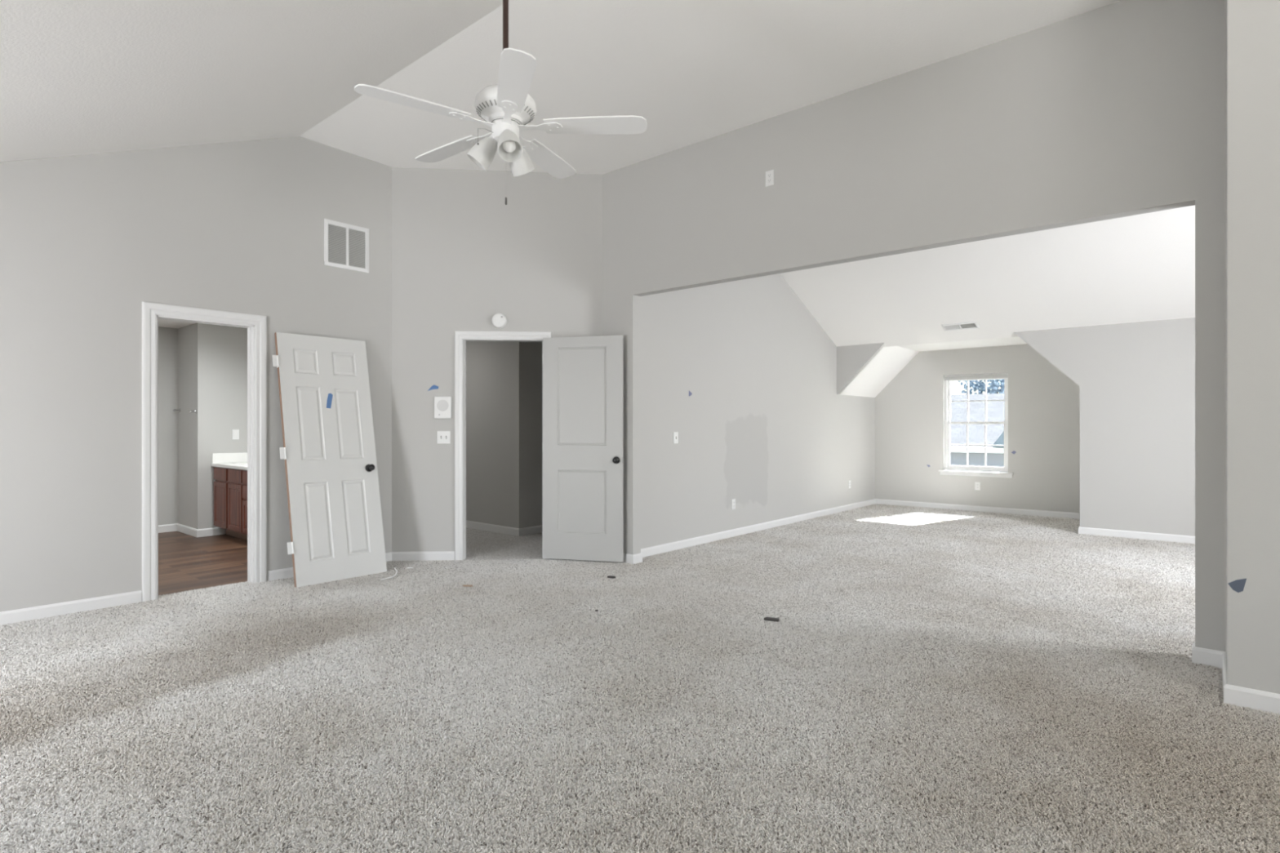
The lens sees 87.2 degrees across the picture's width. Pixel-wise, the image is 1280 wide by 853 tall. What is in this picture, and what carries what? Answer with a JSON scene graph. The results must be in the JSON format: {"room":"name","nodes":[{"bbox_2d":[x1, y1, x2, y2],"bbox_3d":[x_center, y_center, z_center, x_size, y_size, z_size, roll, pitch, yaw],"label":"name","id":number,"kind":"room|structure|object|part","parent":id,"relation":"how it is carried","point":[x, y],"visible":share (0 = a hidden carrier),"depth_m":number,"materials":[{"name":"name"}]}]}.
{"room":"empty bedroom","nodes":[
{"label":"empty bedroom","id":0,"kind":"room"},
{"bbox_2d":[158,319,195,328],"bbox_3d":[-4.996,-1.195,5.980,3.660,0.060,4.140,0,0,40],"label":"ceiling","id":1,"kind":"structure","parent":0,"point":[162,323],"depth_m":7.61,"materials":[{"name":"white paint"}]},
{"bbox_2d":[0,136,391,612],"bbox_3d":[-3.906,-0.558,4.348,0.115,3.677,5.006,0,0,40],"label":"wall","id":2,"kind":"structure","parent":0,"point":[237,226],"depth_m":4.66,"materials":[{"name":"grey paint"}]},
{"bbox_2d":[0,590,142,624],"bbox_3d":[-4.452,1.197,3.607,0.013,0.090,2.929,0,0,40],"label":"baseboard","id":3,"kind":"structure","parent":2,"relation":"attached to","point":[17,615],"depth_m":4.42,"materials":[{"name":"white paint"}]},
{"bbox_2d":[142,301,266,601],"bbox_3d":[-3.279,0.178,5.073,0.137,2.115,0.816,0,0,40],"label":"trim","id":4,"kind":"structure","parent":2,"relation":"attached to","point":[256,325],"depth_m":5.02,"materials":[{"name":"white paint"}]},
{"bbox_2d":[324,218,368,273],"bbox_3d":[-2.548,-1.567,5.849,0.010,0.393,0.398,0,0,40],"label":"air vent","id":5,"kind":"object","parent":2,"relation":"in","point":[346,246],"visible":1,"depth_m":5.84,"materials":[{"name":"white metal"}]},
{"bbox_2d":[158,323,247,533],"bbox_3d":[-5.073,0.058,7.062,5.379,2.445,2.285,0,0,-7],"label":"wall","id":6,"kind":"structure","parent":0,"point":[202,367],"depth_m":7.80,"materials":[{"name":"grey paint"}]},
{"bbox_2d":[158,523,225,537],"bbox_3d":[-6.147,1.197,6.670,0.713,0.090,3.400,0,0,40],"label":"baseboard","id":7,"kind":"structure","parent":6,"relation":"attached to","point":[195,532],"depth_m":7.71,"materials":[{"name":"white paint"}]},
{"bbox_2d":[189,408,196,413],"bbox_3d":[-5.023,-0.170,7.546,0.048,0.048,0.069,0,0,40],"label":"post","id":8,"kind":"object","parent":6,"relation":"attached to","point":[190,411],"visible":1,"depth_m":7.54,"materials":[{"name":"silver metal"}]},
{"bbox_2d":[231,429,239,439],"bbox_3d":[-4.708,0.093,7.826,0.009,0.116,0.072,0,0,40],"label":"wall outlet","id":9,"kind":"object","parent":6,"relation":"attached to","point":[235,433],"visible":1,"depth_m":7.82,"materials":[{"name":"white plastic"}]},
{"bbox_2d":[391,167,601,560],"bbox_3d":[-1.321,-0.551,6.288,1.927,3.662,0.115,0,0,-3],"label":"wall","id":10,"kind":"structure","parent":0,"point":[462,257],"depth_m":6.21,"materials":[{"name":"grey paint"}]},
{"bbox_2d":[268,551,454,581],"bbox_3d":[-2.416,1.197,5.901,1.512,0.090,0.300,0,0,-34],"label":"baseboard","id":11,"kind":"structure","parent":10,"relation":"attached to","point":[273,575],"depth_m":6.17,"materials":[{"name":"white paint"}]},
{"bbox_2d":[427,385,438,391],"bbox_3d":[-1.907,-0.355,6.194,0.104,0.058,0.001,0,0,-3],"label":"tape","id":12,"kind":"object","parent":10,"relation":"attached to","point":[433,387],"visible":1,"depth_m":6.20,"materials":[{"name":"blue"}]},
{"bbox_2d":[434,396,451,418],"bbox_3d":[-1.815,-0.175,6.189,0.154,0.202,0.023,0,0,-3],"label":"intercom","id":13,"kind":"object","parent":10,"relation":"attached to","point":[442,405],"visible":1,"depth_m":6.18,"materials":[{"name":"white plastic"}]},
{"bbox_2d":[437,431,450,444],"bbox_3d":[-1.810,0.100,6.190,0.118,0.116,0.021,0,0,-3],"label":"light switch","id":14,"kind":"object","parent":10,"relation":"attached to","point":[443,437],"visible":1,"depth_m":6.20,"materials":[{"name":"white plastic"}]},
{"bbox_2d":[491,313,506,328],"bbox_3d":[-1.302,-0.979,6.208,0.140,0.140,0.046,0,0,-3],"label":"smoke detector","id":15,"kind":"object","parent":10,"relation":"attached to","point":[499,320],"visible":1,"depth_m":6.19,"materials":[{"name":"white plastic"}]},
{"bbox_2d":[454,330,551,559],"bbox_3d":[-1.270,0.176,6.283,0.886,2.116,0.137,0,0,-3],"label":"trim","id":16,"kind":"structure","parent":10,"relation":"attached to","point":[461,337],"depth_m":6.20,"materials":[{"name":"white paint"}]},
{"bbox_2d":[542,335,624,562],"bbox_3d":[-0.521,0.199,6.125,0.775,2.034,0.135,0,0,14],"label":"door","id":17,"kind":"structure","parent":10,"relation":"in","point":[583,376],"depth_m":6.12,"materials":[{"name":"grey paint"}]},
{"bbox_3d":[-0.217,0.302,6.011,0.066,0.066,0.055,0,0,14],"label":"knob","id":18,"kind":"part","parent":17,"relation":"part of","materials":[{"name":"black metal"}]},
{"bbox_2d":[466,341,542,528],"bbox_3d":[-1.422,0.005,9.416,2.435,2.550,2.695,0,0,40],"label":"wall","id":19,"kind":"structure","parent":0,"point":[504,380],"depth_m":7.81,"materials":[{"name":"grey paint"}]},
{"bbox_2d":[466,520,542,536],"bbox_3d":[-1.454,1.197,9.369,2.448,0.090,2.608,0,0,40],"label":"baseboard","id":20,"kind":"structure","parent":19,"relation":"attached to","point":[469,524],"depth_m":7.79,"materials":[{"name":"white paint"}]},
{"bbox_2d":[0,0,1121,174],"bbox_3d":[-0.090,-1.575,1.835,9.215,1.965,6.480,0,0,40],"label":"ceiling","id":21,"kind":"structure","parent":0,"point":[77,77],"depth_m":4.06,"materials":[{"name":"white paint"}]},
{"bbox_2d":[354,0,647,204],"bbox_3d":[-0.670,-1.643,3.175,1.233,1.208,1.274,0,0,40],"label":"ceiling fan","id":22,"kind":"object","parent":21,"relation":"hanging from","point":[507,107],"visible":1,"depth_m":3.10,"materials":[{"name":"white metal"}]},
{"bbox_3d":[-0.982,-1.404,2.913,0.479,0.007,0.136,0,9,-34],"label":"blade","id":23,"kind":"part","parent":22,"relation":"part of","materials":[{"name":"white wood"}]},
{"bbox_3d":[-0.964,-1.404,3.411,0.479,0.007,0.136,0,9,38],"label":"blade","id":24,"kind":"part","parent":22,"relation":"part of","materials":[{"name":"white wood"}]},
{"bbox_3d":[-0.729,-1.288,3.150,0.111,0.126,0.111,37,0,0],"label":"lamp shade","id":25,"kind":"part","parent":22,"relation":"part of","materials":[{"name":"white glass"}]},
{"bbox_3d":[-0.684,-1.347,3.150,0.052,0.046,0.052,37,0,0],"label":"socket arm","id":26,"kind":"part","parent":22,"relation":"part of","materials":[{"name":"white metal"}]},
{"bbox_3d":[-0.596,-1.290,3.058,0.058,0.105,0.058,0,-37,-20],"label":"bulb","id":27,"kind":"part","parent":22,"relation":"part of","materials":[{"name":"white glass"}]},
{"bbox_3d":[-0.596,-1.288,3.057,0.111,0.126,0.111,0,-37,-20],"label":"lamp shade","id":28,"kind":"part","parent":22,"relation":"part of","materials":[{"name":"white glass"}]},
{"bbox_3d":[-0.513,-1.404,2.742,0.136,0.007,0.479,9,-3,-16],"label":"blade","id":29,"kind":"part","parent":22,"relation":"part of","materials":[{"name":"white wood"}]},
{"bbox_3d":[-0.583,-1.288,3.237,0.111,0.126,0.111,0,37,28],"label":"lamp shade","id":30,"kind":"part","parent":22,"relation":"part of","materials":[{"name":"white glass"}]},
{"bbox_3d":[-0.484,-1.404,3.549,0.136,0.007,0.479,-10,-3,20],"label":"blade","id":31,"kind":"part","parent":22,"relation":"part of","materials":[{"name":"white wood"}]},
{"bbox_3d":[-0.205,-1.404,3.135,0.479,0.007,0.136,0,-9,2],"label":"blade","id":32,"kind":"part","parent":22,"relation":"part of","materials":[{"name":"white wood"}]},
{"bbox_2d":[0,503,1279,852],"bbox_3d":[0.553,1.264,5.436,13.000,0.052,12.600,0,0,40],"label":"floor","id":33,"kind":"structure","parent":0,"point":[926,680],"depth_m":2.96,"materials":[{"name":"carpet"}]},
{"bbox_2d":[213,466,247,540],"bbox_3d":[-3.893,0.847,7.186,2.000,0.783,0.565,0,0,40],"label":"vanity cabinet","id":34,"kind":"object","parent":33,"relation":"on","point":[230,485],"visible":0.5,"depth_m":7.29,"materials":[{"name":"brown wood"}]},
{"bbox_3d":[-4.674,0.530,7.491,0.390,0.130,0.018,0,0,40],"label":"drawer","id":35,"kind":"part","parent":34,"relation":"part of","materials":[{"name":"brown wood"}]},
{"bbox_3d":[-4.674,0.868,7.491,0.390,0.495,0.018,0,0,40],"label":"door","id":36,"kind":"part","parent":34,"relation":"part of","materials":[{"name":"brown wood"}]},
{"bbox_2d":[211,452,247,470],"bbox_3d":[-3.903,0.380,7.188,2.058,0.150,0.576,0,0,40],"label":"countertop","id":37,"kind":"structure","parent":34,"relation":"on","point":[238,460],"depth_m":7.68,"materials":[{"name":"white stone"}]},
{"bbox_3d":[-4.343,0.530,7.210,0.387,0.130,0.018,0,0,40],"label":"drawer","id":38,"kind":"part","parent":34,"relation":"part of","materials":[{"name":"brown wood"}]},
{"bbox_3d":[-4.343,0.868,7.210,0.387,0.495,0.018,0,0,40],"label":"door","id":39,"kind":"part","parent":34,"relation":"part of","materials":[{"name":"brown wood"}]},
{"bbox_3d":[-4.064,0.685,6.972,0.284,0.130,0.018,0,0,40],"label":"drawer","id":40,"kind":"part","parent":34,"relation":"part of","materials":[{"name":"brown wood"}]},
{"bbox_3d":[-4.064,0.530,6.972,0.284,0.130,0.018,0,0,40],"label":"drawer","id":41,"kind":"part","parent":34,"relation":"part of","materials":[{"name":"brown wood"}]},
{"bbox_3d":[-4.064,0.945,6.972,0.284,0.340,0.018,0,0,40],"label":"door","id":42,"kind":"part","parent":34,"relation":"part of","materials":[{"name":"brown wood"}]},
{"bbox_2d":[272,332,386,587],"bbox_3d":[-2.550,0.241,5.522,0.396,1.988,0.791,0,0,39],"label":"door","id":43,"kind":"structure","parent":33,"relation":"on","point":[329,455],"depth_m":5.50,"materials":[{"name":"white paint"}]},
{"bbox_2d":[326,393,333,408],"bbox_3d":[-2.580,-0.213,5.585,0.024,0.128,0.065,0,0,37],"label":"tape","id":44,"kind":"object","parent":43,"relation":"attached to","point":[330,395],"visible":1,"depth_m":5.58,"materials":[{"name":"blue"}]},
{"bbox_3d":[-2.295,0.350,5.726,0.060,0.066,0.066,-13,-8,39],"label":"knob","id":45,"kind":"part","parent":43,"relation":"part of","materials":[{"name":"black metal"}]},
{"bbox_2d":[380,567,397,580],"bbox_3d":[-2.048,1.218,5.561,0.081,0.011,0.440,0,0,-6],"label":"scrap","id":46,"kind":"object","parent":33,"relation":"on","point":[396,570],"visible":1,"depth_m":5.44,"materials":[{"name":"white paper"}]},
{"bbox_2d":[462,584,472,586],"bbox_3d":[-1.320,1.220,5.152,0.079,0.007,0.035,0,0,10],"label":"chip","id":47,"kind":"object","parent":33,"relation":"on","point":[465,585],"visible":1,"depth_m":5.14,"materials":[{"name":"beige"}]},
{"bbox_2d":[764,616,779,621],"bbox_3d":[0.832,1.217,4.252,0.094,0.020,0.026,0,0,22],"label":"metal clip","id":48,"kind":"object","parent":33,"relation":"on","point":[771,619],"visible":1,"depth_m":4.24,"materials":[{"name":"grey metal"}]},
{"bbox_2d":[640,273,875,548],"bbox_3d":[1.823,-0.539,8.535,0.100,3.638,6.133,0,0,40],"label":"wall","id":49,"kind":"structure","parent":0,"point":[764,425],"depth_m":7.64,"materials":[{"name":"grey paint"}]},
{"bbox_2d":[673,431,678,443],"bbox_3d":[0.365,0.113,6.728,0.021,0.116,0.072,0,0,40],"label":"light switch","id":50,"kind":"object","parent":49,"relation":"attached to","point":[675,433],"visible":1,"depth_m":6.72,"materials":[{"name":"white plastic"}]},
{"bbox_2d":[731,498,735,509],"bbox_3d":[1.052,0.872,7.545,0.009,0.116,0.072,0,0,40],"label":"wall outlet","id":51,"kind":"object","parent":49,"relation":"attached to","point":[733,500],"visible":1,"depth_m":7.54,"materials":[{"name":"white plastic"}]},
{"bbox_2d":[552,498,1079,564],"bbox_3d":[2.136,1.197,8.508,7.256,0.090,2.672,0,0,-25],"label":"baseboard","id":52,"kind":"structure","parent":49,"relation":"attached to","point":[668,547],"depth_m":8.94,"materials":[{"name":"white paint"}]},
{"bbox_2d":[601,0,1225,651],"bbox_3d":[2.362,-0.564,4.047,7.044,3.688,0.107,0,0,40],"label":"wall","id":53,"kind":"structure","parent":0,"point":[1117,109],"depth_m":4.17,"materials":[{"name":"grey paint"}]},
{"bbox_2d":[765,169,773,186],"bbox_3d":[0.990,-1.898,5.137,0.072,0.116,0.009,0,0,40],"label":"wall outlet","id":54,"kind":"object","parent":53,"relation":"attached to","point":[770,174],"visible":1,"depth_m":5.13,"materials":[{"name":"white plastic"}]},
{"bbox_2d":[837,336,1027,397],"bbox_3d":[4.452,-0.863,9.284,3.138,0.805,1.586,0,0,40],"label":"ceiling","id":55,"kind":"structure","parent":0,"point":[872,379],"depth_m":9.78,"materials":[{"name":"white paint"}]},
{"bbox_2d":[875,344,1079,513],"bbox_3d":[4.918,0.142,9.831,3.138,2.775,0.150,0,0,40],"label":"wall","id":56,"kind":"structure","parent":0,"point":[1044,402],"depth_m":9.66,"materials":[{"name":"grey paint"}]},
{"bbox_2d":[938,373,1013,478],"bbox_3d":[4.904,-0.020,9.806,0.994,1.490,0.185,0,0,40],"label":"window","id":57,"kind":"structure","parent":56,"relation":"attached to","point":[948,379],"depth_m":9.83,"materials":[{"name":"white paint"}]},
{"bbox_3d":[4.925,0.277,9.842,0.803,0.696,0.032,0,0,40],"label":"sash","id":58,"kind":"part","parent":57,"relation":"part of","materials":[{"name":"white paint"}]},
{"bbox_3d":[4.947,-0.378,9.867,0.803,0.685,0.032,0,0,40],"label":"sash","id":59,"kind":"part","parent":57,"relation":"part of","materials":[{"name":"glass"}]},
{"bbox_2d":[974,482,980,490],"bbox_3d":[4.895,0.865,9.745,0.072,0.116,0.009,0,0,40],"label":"wall outlet","id":60,"kind":"object","parent":56,"relation":"attached to","point":[977,485],"visible":1,"depth_m":9.74,"materials":[{"name":"white plastic"}]},
{"bbox_2d":[780,205,1195,346],"bbox_3d":[3.938,-1.809,5.759,6.960,1.419,4.643,0,0,40],"label":"ceiling","id":61,"kind":"structure","parent":0,"point":[1137,268],"depth_m":7.38,"materials":[{"name":"white paint"}]},
{"bbox_2d":[941,321,979,331],"bbox_3d":[3.980,-1.244,8.348,0.410,0.068,0.146,0,0,40],"label":"ceiling vent","id":62,"kind":"object","parent":61,"relation":"in","point":[971,325],"visible":1,"depth_m":8.34,"materials":[{"name":"white metal"}]},
{"bbox_2d":[836,317,1195,536],"bbox_3d":[5.436,0.068,7.467,6.790,2.425,0.100,0,0,40],"label":"wall","id":63,"kind":"structure","parent":0,"point":[1135,380],"depth_m":7.42,"materials":[{"name":"grey paint"}]},
{"bbox_2d":[1078,526,1195,543],"bbox_3d":[6.942,1.197,7.058,3.765,0.090,1.453,0,0,40],"label":"baseboard","id":64,"kind":"structure","parent":63,"relation":"attached to","point":[1100,531],"depth_m":7.36,"materials":[{"name":"white paint"}]},
{"bbox_2d":[1225,0,1279,693],"bbox_3d":[4.073,-0.544,2.162,3.295,3.648,0.590,0,0,40],"label":"wall","id":65,"kind":"structure","parent":0,"point":[1252,27],"depth_m":2.95,"materials":[{"name":"grey paint"}]},
{"bbox_2d":[1191,641,1279,715],"bbox_3d":[3.989,1.197,2.281,3.277,0.090,0.690,0,0,40],"label":"baseboard","id":66,"kind":"structure","parent":65,"relation":"attached to","point":[1254,699],"depth_m":2.98,"materials":[{"name":"white paint"}]},
{"bbox_2d":[1227,578,1246,592],"bbox_3d":[2.651,0.703,2.983,0.063,0.068,0.001,0,0,40],"label":"tape","id":67,"kind":"object","parent":65,"relation":"attached to","point":[1237,585],"visible":1,"depth_m":2.98,"materials":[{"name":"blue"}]},
{"label":"outside","id":68,"kind":"structure","parent":0,"visible":0},
{"bbox_3d":[39.187,4.480,46.094,120.000,0.100,99.000,0,0,40],"label":"lawn","id":69,"kind":"structure","parent":68,"visible":0},
{"bbox_2d":[946,393,1008,472],"bbox_3d":[14.268,1.205,28.362,19.000,6.450,9.200,0,0,40],"label":"house","id":70,"kind":"structure","parent":69,"relation":"on","point":[995,410],"depth_m":25.52,"materials":[{"name":"grey"}]},
{"bbox_2d":[957,379,1004,394],"bbox_3d":[20.148,0.039,38.151,3.912,8.797,3.983,0,0,40],"label":"leafy tree","id":71,"kind":"object","parent":69,"relation":"on","point":[994,384],"visible":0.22,"depth_m":37.67,"materials":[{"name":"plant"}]}
]}

